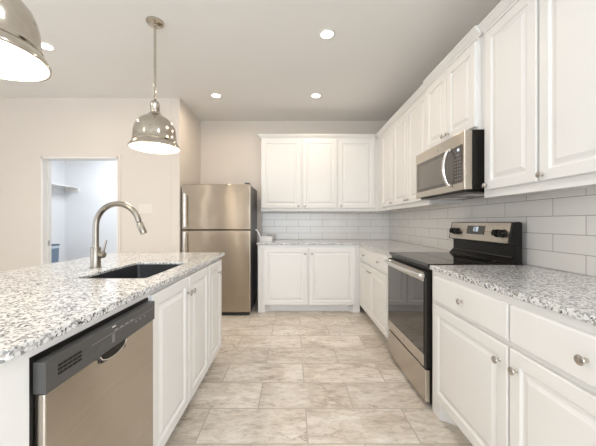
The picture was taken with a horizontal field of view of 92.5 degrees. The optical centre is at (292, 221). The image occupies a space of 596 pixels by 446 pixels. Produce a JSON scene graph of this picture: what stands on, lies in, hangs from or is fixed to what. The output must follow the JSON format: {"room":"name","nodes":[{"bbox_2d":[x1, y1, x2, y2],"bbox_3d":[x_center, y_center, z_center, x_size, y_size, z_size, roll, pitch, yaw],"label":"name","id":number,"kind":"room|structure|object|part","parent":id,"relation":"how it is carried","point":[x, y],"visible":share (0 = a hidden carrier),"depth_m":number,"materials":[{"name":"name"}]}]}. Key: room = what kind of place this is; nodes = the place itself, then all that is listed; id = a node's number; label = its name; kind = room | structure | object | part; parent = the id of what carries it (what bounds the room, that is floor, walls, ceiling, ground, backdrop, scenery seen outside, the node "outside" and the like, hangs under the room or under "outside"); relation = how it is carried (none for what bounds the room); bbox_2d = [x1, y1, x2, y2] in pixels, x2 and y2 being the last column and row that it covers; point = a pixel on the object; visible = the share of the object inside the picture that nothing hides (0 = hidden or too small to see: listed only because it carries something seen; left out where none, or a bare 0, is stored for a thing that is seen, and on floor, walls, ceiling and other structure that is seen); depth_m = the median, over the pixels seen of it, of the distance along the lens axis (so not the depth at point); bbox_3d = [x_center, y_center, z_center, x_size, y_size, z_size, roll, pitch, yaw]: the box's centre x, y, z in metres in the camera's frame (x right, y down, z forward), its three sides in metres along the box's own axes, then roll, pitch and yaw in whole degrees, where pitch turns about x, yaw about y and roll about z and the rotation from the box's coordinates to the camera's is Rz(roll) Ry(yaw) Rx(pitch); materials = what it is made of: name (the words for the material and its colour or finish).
{"room":"kitchen","nodes":[
{"label":"kitchen","id":0,"kind":"room"},
{"bbox_2d":[51,161,116,261],"bbox_3d":[-2.942,-0.186,4.620,3.035,2.743,1.860,0,0,0],"label":"wall","id":1,"kind":"structure","parent":0,"point":[73,214],"depth_m":5.45,"materials":[{"name":"paint"}]},
{"bbox_2d":[51,183,78,191],"bbox_3d":[-4.225,-0.620,4.724,0.270,0.090,1.449,0,0,0],"label":"wall shelf","id":2,"kind":"object","parent":1,"relation":"attached to","point":[67,188],"visible":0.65,"depth_m":5.33,"materials":[{"name":"white wood"}]},
{"bbox_2d":[0,98,200,271],"bbox_3d":[-3.312,-0.186,4.035,3.775,2.743,0.911,0,0,0],"label":"wall","id":3,"kind":"structure","parent":0,"point":[29,127],"depth_m":3.58,"materials":[{"name":"paint"}]},
{"bbox_2d":[38,154,120,264],"bbox_3d":[-2.678,0.168,3.635,1.035,2.035,0.134,0,0,0],"label":"door frame","id":4,"kind":"structure","parent":3,"relation":"in","point":[44,160],"depth_m":3.57,"materials":[{"name":"paint"}]},
{"bbox_2d":[139,204,151,212],"bbox_3d":[-1.850,-0.167,3.575,0.170,0.120,0.010,0,0,0],"label":"light switch","id":5,"kind":"object","parent":3,"relation":"attached to","point":[143,208],"visible":0.94,"depth_m":3.57,"materials":[{"name":"beige plastic"}]},
{"bbox_2d":[0,0,500,120],"bbox_3d":[-1.850,-1.608,0.975,6.900,0.100,9.150,0,0,0],"label":"ceiling","id":6,"kind":"structure","parent":0,"point":[265,59],"depth_m":2.62,"materials":[{"name":"paint"}]},
{"bbox_2d":[0,0,51,82],"bbox_3d":[-1.075,-1.065,0.985,0.370,0.986,0.370,0,0,0],"label":"pendant lamp","id":7,"kind":"object","parent":6,"relation":"hanging from","point":[22,59],"visible":1,"depth_m":1.03,"materials":[{"name":"silver metal"}]},
{"bbox_2d":[41,41,55,50],"bbox_3d":[-2.187,-1.555,2.523,0.136,0.006,0.136,0,0,0],"label":"recessed light","id":8,"kind":"object","parent":6,"relation":"in","point":[46,46],"visible":0.77,"depth_m":2.52,"materials":[{"name":"white"}]},
{"bbox_2d":[128,16,179,153],"bbox_3d":[-1.075,-1.065,2.220,0.370,0.986,0.370,0,0,0],"label":"pendant lamp","id":9,"kind":"object","parent":6,"relation":"hanging from","point":[152,132],"visible":1,"depth_m":2.16,"materials":[{"name":"silver metal"}]},
{"bbox_3d":[-1.075,-0.705,2.220,0.370,0.266,0.370,0,0,0],"label":"lamp shade","id":10,"kind":"part","parent":9,"relation":"part of","materials":[{"name":"silver metal"}]},
{"bbox_3d":[-1.075,-1.244,2.220,0.019,0.587,0.018,0,0,0],"label":"stem","id":11,"kind":"part","parent":9,"relation":"part of","materials":[{"name":"silver metal"}]},
{"bbox_2d":[210,93,221,97],"bbox_3d":[-0.948,-1.555,3.510,0.136,0.006,0.136,0,0,0],"label":"recessed light","id":12,"kind":"object","parent":6,"relation":"in","point":[214,95],"visible":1,"depth_m":3.50,"materials":[{"name":"white"}]},
{"bbox_2d":[310,93,321,97],"bbox_3d":[0.283,-1.555,3.510,0.136,0.006,0.136,0,0,0],"label":"recessed light","id":13,"kind":"object","parent":6,"relation":"in","point":[314,95],"visible":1,"depth_m":3.50,"materials":[{"name":"white"}]},
{"bbox_2d":[319,29,334,39],"bbox_3d":[0.282,-1.555,2.362,0.136,0.006,0.136,0,0,0],"label":"recessed light","id":14,"kind":"object","parent":6,"relation":"in","point":[325,34],"visible":1,"depth_m":2.36,"materials":[{"name":"white"}]},
{"bbox_2d":[201,121,387,298],"bbox_3d":[0.037,-0.186,4.441,2.925,2.743,0.100,0,0,0],"label":"wall","id":15,"kind":"structure","parent":0,"point":[230,150],"depth_m":4.39,"materials":[{"name":"paint"}]},
{"bbox_2d":[258,134,337,210],"bbox_3d":[0.070,-0.698,4.200,1.130,1.091,0.380,0,0,0],"label":"upper cabinet","id":16,"kind":"object","parent":15,"relation":"attached to","point":[299,172],"visible":1,"depth_m":4.04,"materials":[{"name":"white wood"}]},
{"bbox_3d":[-0.167,-0.682,4.050,0.553,0.970,0.020,0,0,0],"label":"door","id":17,"kind":"part","parent":16,"relation":"part of","materials":[{"name":"white wood"}]},
{"bbox_3d":[0.070,-1.214,4.205,1.130,0.058,0.370,0,0,0],"label":"crown moulding","id":18,"kind":"part","parent":16,"relation":"part of","materials":[{"name":"white wood"}]},
{"bbox_3d":[0.380,-0.682,4.050,0.490,0.970,0.020,0,0,0],"label":"door","id":19,"kind":"part","parent":16,"relation":"part of","materials":[{"name":"white wood"}]},
{"bbox_2d":[262,211,389,239],"bbox_3d":[0.506,0.018,4.386,1.968,0.505,0.008,0,0,0],"label":"backsplash","id":20,"kind":"structure","parent":15,"relation":"attached to","point":[282,225],"depth_m":4.38,"materials":[{"name":"white tile"}]},
{"bbox_2d":[338,134,397,210],"bbox_3d":[1.067,-0.698,4.200,0.864,1.091,0.380,0,0,0],"label":"upper cabinet","id":21,"kind":"object","parent":15,"relation":"attached to","point":[357,153],"visible":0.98,"depth_m":4.04,"materials":[{"name":"white wood"}]},
{"bbox_3d":[0.902,-0.682,4.050,0.510,0.970,0.020,0,0,0],"label":"door","id":22,"kind":"part","parent":21,"relation":"part of","materials":[{"name":"white wood"}]},
{"bbox_3d":[0.902,-1.214,4.040,0.533,0.058,0.040,0,0,0],"label":"crown moulding","id":23,"kind":"part","parent":21,"relation":"part of","materials":[{"name":"white wood"}]},
{"bbox_2d":[164,299,472,445],"bbox_3d":[-1.850,1.235,0.975,6.900,0.100,9.150,0,0,0],"label":"floor","id":24,"kind":"structure","parent":0,"point":[275,378],"depth_m":1.98,"materials":[{"name":"tile"}]},
{"bbox_2d":[51,244,59,262],"bbox_3d":[-4.200,0.782,4.800,0.294,0.805,0.390,0,0,0],"label":"bin","id":25,"kind":"object","parent":24,"relation":"on","point":[54,247],"visible":0.2,"depth_m":4.86,"materials":[{"name":"blue plastic"}]},
{"bbox_2d":[0,293,147,445],"bbox_3d":[-1.092,0.742,1.524,0.934,0.886,1.845,0,0,0],"label":"kitchen island","id":26,"kind":"object","parent":24,"relation":"on","point":[14,374],"visible":0.29,"depth_m":0.65,"materials":[{"name":"white wood"}]},
{"bbox_3d":[-0.928,0.742,0.638,0.606,0.886,0.074,0,0,0],"label":"panel","id":27,"kind":"part","parent":26,"relation":"part of","materials":[{"name":"white wood"}]},
{"bbox_3d":[-0.639,0.311,0.955,0.020,0.025,0.557,0,0,0],"label":"rail","id":28,"kind":"part","parent":26,"relation":"part of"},
{"bbox_2d":[0,252,224,363],"bbox_3d":[-1.097,0.284,1.562,0.986,0.027,1.955,0,0,0],"label":"island countertop","id":29,"kind":"structure","parent":26,"relation":"on","point":[40,304],"depth_m":1.10,"materials":[{"name":"grey stone"}]},
{"bbox_2d":[89,201,146,267],"bbox_3d":[-1.040,0.073,1.700,0.335,0.396,0.064,0,0,0],"label":"kitchen faucet","id":30,"kind":"object","parent":29,"relation":"on","point":[96,254],"visible":1,"depth_m":1.69,"materials":[{"name":"silver metal"}]},
{"bbox_3d":[-1.125,0.147,1.700,0.033,0.081,0.015,0,0,0],"label":"lever","id":31,"kind":"part","parent":30,"relation":"part of","materials":[{"name":"silver metal"}]},
{"bbox_3d":[-1.048,0.014,1.700,0.289,0.277,0.033,0,0,0],"label":"spout","id":32,"kind":"part","parent":30,"relation":"part of","materials":[{"name":"silver metal"}]},
{"bbox_2d":[88,264,181,277],"bbox_3d":[-0.881,0.408,1.643,0.334,0.250,0.539,0,0,0],"label":"sink","id":33,"kind":"object","parent":29,"relation":"in","point":[138,270],"visible":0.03,"depth_m":1.90,"materials":[{"name":"black metal"}]},
{"bbox_2d":[29,298,154,445],"bbox_3d":[-0.885,0.756,0.955,0.588,0.858,0.557,0,0,0],"label":"dishwasher","id":34,"kind":"object","parent":24,"relation":"on","point":[94,386],"visible":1,"depth_m":0.88,"materials":[{"name":"silver metal"}]},
{"bbox_2d":[146,265,208,445],"bbox_3d":[-0.904,0.742,1.653,0.650,0.886,0.835,0,0,0],"label":"base cabinet","id":35,"kind":"object","parent":24,"relation":"on","point":[181,321],"visible":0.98,"depth_m":1.52,"materials":[{"name":"white paint"}]},
{"bbox_3d":[-0.619,0.691,1.452,0.020,0.744,0.427,0,0,0],"label":"door","id":36,"kind":"part","parent":35,"relation":"part of","materials":[{"name":"white wood"}]},
{"bbox_3d":[-0.619,0.691,1.869,0.020,0.744,0.387,0,0,0],"label":"door","id":37,"kind":"part","parent":35,"relation":"part of","materials":[{"name":"white wood"}]},
{"bbox_2d":[206,258,221,366],"bbox_3d":[-0.904,0.742,2.257,0.650,0.886,0.372,0,0,0],"label":"base cabinet","id":38,"kind":"object","parent":24,"relation":"on","point":[215,267],"visible":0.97,"depth_m":2.24,"materials":[{"name":"white paint"}]},
{"bbox_2d":[182,183,256,314],"bbox_3d":[-0.968,0.343,3.911,0.860,1.684,0.766,0,0,0],"label":"refrigerator","id":39,"kind":"object","parent":24,"relation":"on","point":[215,217],"visible":0.8,"depth_m":3.59,"materials":[{"name":"silver metal"}]},
{"bbox_3d":[-1.346,0.379,3.561,0.022,0.512,0.065,0,0,0],"label":"handle","id":40,"kind":"part","parent":39,"relation":"part of","materials":[{"name":"silver metal"}]},
{"bbox_3d":[-1.346,-0.147,3.561,0.022,0.425,0.065,0,0,0],"label":"handle","id":41,"kind":"part","parent":39,"relation":"part of","materials":[{"name":"silver metal"}]},
{"bbox_3d":[-0.968,0.624,3.624,0.860,1.033,0.060,0,0,0],"label":"fridge door","id":42,"kind":"part","parent":39,"relation":"part of","materials":[{"name":"silver metal"}]},
{"bbox_3d":[-0.968,-0.192,3.624,0.860,0.574,0.060,0,0,0],"label":"freezer door","id":43,"kind":"part","parent":39,"relation":"part of","materials":[{"name":"silver metal"}]},
{"bbox_2d":[258,245,359,312],"bbox_3d":[0.519,0.742,4.033,1.955,0.886,0.704,0,0,0],"label":"base cabinet","id":44,"kind":"object","parent":24,"relation":"on","point":[290,277],"visible":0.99,"depth_m":3.71,"materials":[{"name":"white wood"}]},
{"bbox_3d":[-0.102,0.711,3.720,0.583,0.742,0.020,0,0,0],"label":"door","id":45,"kind":"part","parent":44,"relation":"part of","materials":[{"name":"white wood"}]},
{"bbox_3d":[0.512,0.711,3.720,0.604,0.742,0.020,0,0,0],"label":"door","id":46,"kind":"part","parent":44,"relation":"part of","materials":[{"name":"white wood"}]},
{"bbox_2d":[256,240,449,254],"bbox_3d":[0.507,0.284,3.458,1.965,0.027,1.846,0,0,0],"label":"countertop","id":47,"kind":"structure","parent":44,"relation":"on","point":[384,246],"depth_m":3.71,"materials":[{"name":"grey stone"}]},
{"bbox_2d":[255,229,272,241],"bbox_3d":[-0.400,0.184,3.930,0.243,0.174,0.120,0,0,0],"label":"caddy","id":48,"kind":"object","parent":47,"relation":"on","point":[269,238],"visible":1,"depth_m":3.87,"materials":[{"name":"white plastic"}]},
{"bbox_2d":[259,236,272,241],"bbox_3d":[-0.375,0.233,3.930,0.192,0.075,0.120,0,0,0],"label":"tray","id":49,"kind":"object","parent":48,"relation":"on","point":[261,238],"depth_m":3.87,"materials":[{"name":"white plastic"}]},
{"bbox_2d":[360,245,391,338],"bbox_3d":[1.162,0.742,3.131,0.666,0.886,1.191,0,0,0],"label":"base cabinet","id":50,"kind":"object","parent":24,"relation":"on","point":[373,268],"visible":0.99,"depth_m":2.99,"materials":[{"name":"white wood"}]},
{"bbox_3d":[0.868,0.783,3.426,0.020,0.567,0.490,0,0,0],"label":"door","id":51,"kind":"part","parent":50,"relation":"part of","materials":[{"name":"white wood"}]},
{"bbox_3d":[0.868,0.403,3.146,0.020,0.147,1.050,0,0,0],"label":"drawer","id":52,"kind":"part","parent":50,"relation":"part of","materials":[{"name":"white wood"}]},
{"bbox_3d":[0.868,0.783,2.896,0.020,0.567,0.550,0,0,0],"label":"door","id":53,"kind":"part","parent":50,"relation":"part of","materials":[{"name":"white wood"}]},
{"bbox_2d":[384,222,521,404],"bbox_3d":[1.119,0.592,2.166,0.662,1.186,0.728,0,0,0],"label":"range","id":54,"kind":"object","parent":24,"relation":"on","point":[474,243],"visible":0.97,"depth_m":2.02,"materials":[{"name":"silver metal"}]},
{"bbox_3d":[0.815,0.343,2.166,0.054,0.026,0.700,0,0,0],"label":"oven handle","id":55,"kind":"part","parent":54,"relation":"part of","materials":[{"name":"silver metal"}]},
{"bbox_3d":[0.844,0.620,2.179,0.005,0.468,0.682,0,0,0],"label":"glass","id":56,"kind":"part","parent":54,"relation":"part of","materials":[{"name":"grey glass"}]},
{"bbox_3d":[0.859,1.047,2.169,0.033,0.204,0.710,0,0,0],"label":"storage drawer","id":57,"kind":"part","parent":54,"relation":"part of","materials":[{"name":"silver metal"}]},
{"bbox_3d":[0.861,0.626,2.166,0.029,0.618,0.720,0,0,0],"label":"oven door","id":58,"kind":"part","parent":54,"relation":"part of","materials":[{"name":"black glass"}]},
{"bbox_2d":[389,252,509,266],"bbox_3d":[1.137,0.275,2.166,0.567,0.019,0.728,0,0,0],"label":"cooktop","id":59,"kind":"object","parent":54,"relation":"in","point":[423,259],"depth_m":2.07,"materials":[{"name":"black glass"}]},
{"bbox_3d":[1.361,0.075,1.918,0.038,0.054,0.054,0,0,0],"label":"control knob","id":60,"kind":"part","parent":54,"relation":"part of","materials":[{"name":"black plastic"}]},
{"bbox_3d":[1.361,0.075,1.858,0.038,0.054,0.054,0,0,0],"label":"control knob","id":61,"kind":"part","parent":54,"relation":"part of","materials":[{"name":"black plastic"}]},
{"bbox_2d":[432,270,595,445],"bbox_3d":[1.162,0.742,1.127,0.666,0.886,1.335,0,0,0],"label":"base cabinet","id":62,"kind":"object","parent":24,"relation":"on","point":[507,371],"visible":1,"depth_m":1.14,"materials":[{"name":"white wood"}]},
{"bbox_3d":[0.868,0.783,1.444,0.020,0.567,0.603,0,0,0],"label":"door","id":63,"kind":"part","parent":62,"relation":"part of","materials":[{"name":"white wood"}]},
{"bbox_3d":[0.868,0.403,1.444,0.020,0.147,0.603,0,0,0],"label":"drawer","id":64,"kind":"part","parent":62,"relation":"part of","materials":[{"name":"white wood"}]},
{"bbox_3d":[0.843,0.571,1.182,0.030,0.031,0.031,0,0,0],"label":"knob","id":65,"kind":"part","parent":62,"relation":"part of","materials":[{"name":"silver metal"}]},
{"bbox_3d":[0.843,0.571,1.092,0.030,0.031,0.031,0,0,0],"label":"knob","id":66,"kind":"part","parent":62,"relation":"part of","materials":[{"name":"silver metal"}]},
{"bbox_2d":[430,265,595,325],"bbox_3d":[1.176,0.284,1.129,0.628,0.027,1.337,0,0,0],"label":"countertop","id":67,"kind":"structure","parent":62,"relation":"on","point":[572,295],"depth_m":1.26,"materials":[{"name":"grey stone"}]},
{"bbox_3d":[0.868,0.403,0.831,0.020,0.147,0.603,0,0,0],"label":"drawer","id":68,"kind":"part","parent":62,"relation":"part of","materials":[{"name":"white wood"}]},
{"bbox_3d":[0.868,0.783,0.831,0.020,0.567,0.603,0,0,0],"label":"door","id":69,"kind":"part","parent":62,"relation":"part of","materials":[{"name":"white wood"}]},
{"bbox_3d":[0.843,0.403,0.831,0.030,0.031,0.031,0,0,0],"label":"knob","id":70,"kind":"part","parent":62,"relation":"part of","materials":[{"name":"silver metal"}]},
{"bbox_2d":[394,31,593,276],"bbox_3d":[1.550,-0.186,0.446,0.100,2.743,8.091,0,0,0],"label":"wall","id":71,"kind":"structure","parent":0,"point":[481,35],"depth_m":1.85,"materials":[{"name":"paint"}]},
{"bbox_2d":[376,83,461,210],"bbox_3d":[1.330,-0.698,3.290,0.339,1.091,1.536,0,0,0],"label":"upper cabinet","id":72,"kind":"object","parent":71,"relation":"attached to","point":[402,138],"visible":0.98,"depth_m":3.10,"materials":[{"name":"white wood"}]},
{"bbox_3d":[1.200,-0.682,3.615,0.020,0.970,0.435,0,0,0],"label":"door","id":73,"kind":"part","parent":72,"relation":"part of","materials":[{"name":"white wood"}]},
{"bbox_3d":[1.200,-0.682,3.166,0.020,0.970,0.405,0,0,0],"label":"door","id":74,"kind":"part","parent":72,"relation":"part of","materials":[{"name":"white wood"}]},
{"bbox_3d":[1.190,-1.214,3.290,0.040,0.058,1.536,0,0,0],"label":"crown moulding","id":75,"kind":"part","parent":72,"relation":"part of","materials":[{"name":"white wood"}]},
{"bbox_3d":[1.200,-0.682,2.749,0.020,0.970,0.412,0,0,0],"label":"door","id":76,"kind":"part","parent":72,"relation":"part of","materials":[{"name":"white wood"}]},
{"bbox_2d":[423,26,483,150],"bbox_3d":[1.320,-0.916,2.162,0.359,0.653,0.717,0,0,0],"label":"upper cabinet","id":77,"kind":"object","parent":71,"relation":"attached to","point":[455,91],"visible":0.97,"depth_m":2.03,"materials":[{"name":"white wood"}]},
{"bbox_3d":[1.180,-0.887,2.345,0.020,0.545,0.335,0,0,0],"label":"door","id":78,"kind":"part","parent":77,"relation":"part of","materials":[{"name":"white wood"}]},
{"bbox_2d":[416,129,483,199],"bbox_3d":[1.254,-0.388,2.159,0.469,0.398,0.712,0,0,0],"label":"microwave","id":79,"kind":"object","parent":77,"relation":"attached to","point":[452,169],"visible":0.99,"depth_m":1.94,"materials":[{"name":"silver metal"}]},
{"bbox_3d":[1.084,-0.377,2.156,0.005,0.244,0.658,0,0,0],"label":"door glass","id":80,"kind":"part","parent":79,"relation":"part of","materials":[{"name":"grey glass"}]},
{"bbox_3d":[1.051,-0.371,1.953,0.062,0.266,0.030,0,0,0],"label":"handle","id":81,"kind":"part","parent":79,"relation":"part of","materials":[{"name":"silver metal"}]},
{"bbox_3d":[1.170,-1.214,2.162,0.040,0.058,0.716,0,0,0],"label":"crown moulding","id":82,"kind":"part","parent":77,"relation":"part of","materials":[{"name":"white wood"}]},
{"bbox_3d":[1.180,-0.887,2.003,0.020,0.545,0.335,0,0,0],"label":"door","id":83,"kind":"part","parent":77,"relation":"part of","materials":[{"name":"white wood"}]},
{"bbox_2d":[390,188,595,276],"bbox_3d":[1.495,0.018,2.410,0.008,0.505,3.941,0,0,0],"label":"backsplash","id":84,"kind":"structure","parent":71,"relation":"attached to","point":[559,228],"depth_m":1.76,"materials":[{"name":"white tile"}]},
{"bbox_2d":[478,0,595,197],"bbox_3d":[1.330,-0.698,1.595,0.339,1.091,0.415,0,0,0],"label":"upper cabinet","id":85,"kind":"object","parent":71,"relation":"attached to","point":[510,31],"visible":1,"depth_m":1.56,"materials":[{"name":"white wood"}]},
{"bbox_3d":[1.190,-1.214,1.595,0.040,0.058,0.415,0,0,0],"label":"crown moulding","id":86,"kind":"part","parent":85,"relation":"part of","materials":[{"name":"white wood"}]},
{"bbox_3d":[1.200,-0.682,1.583,0.020,0.970,0.375,0,0,0],"label":"door","id":87,"kind":"part","parent":85,"relation":"part of","materials":[{"name":"white wood"}]},
{"bbox_2d":[535,0,595,190],"bbox_3d":[1.330,-0.698,1.151,0.339,1.091,0.470,0,0,0],"label":"upper cabinet","id":88,"kind":"object","parent":71,"relation":"attached to","point":[567,28],"visible":1,"depth_m":1.24,"materials":[{"name":"white wood"}]},
{"bbox_3d":[1.175,-0.225,1.356,0.030,0.031,0.031,0,0,0],"label":"knob","id":89,"kind":"part","parent":88,"relation":"part of","materials":[{"name":"silver metal"}]}
]}

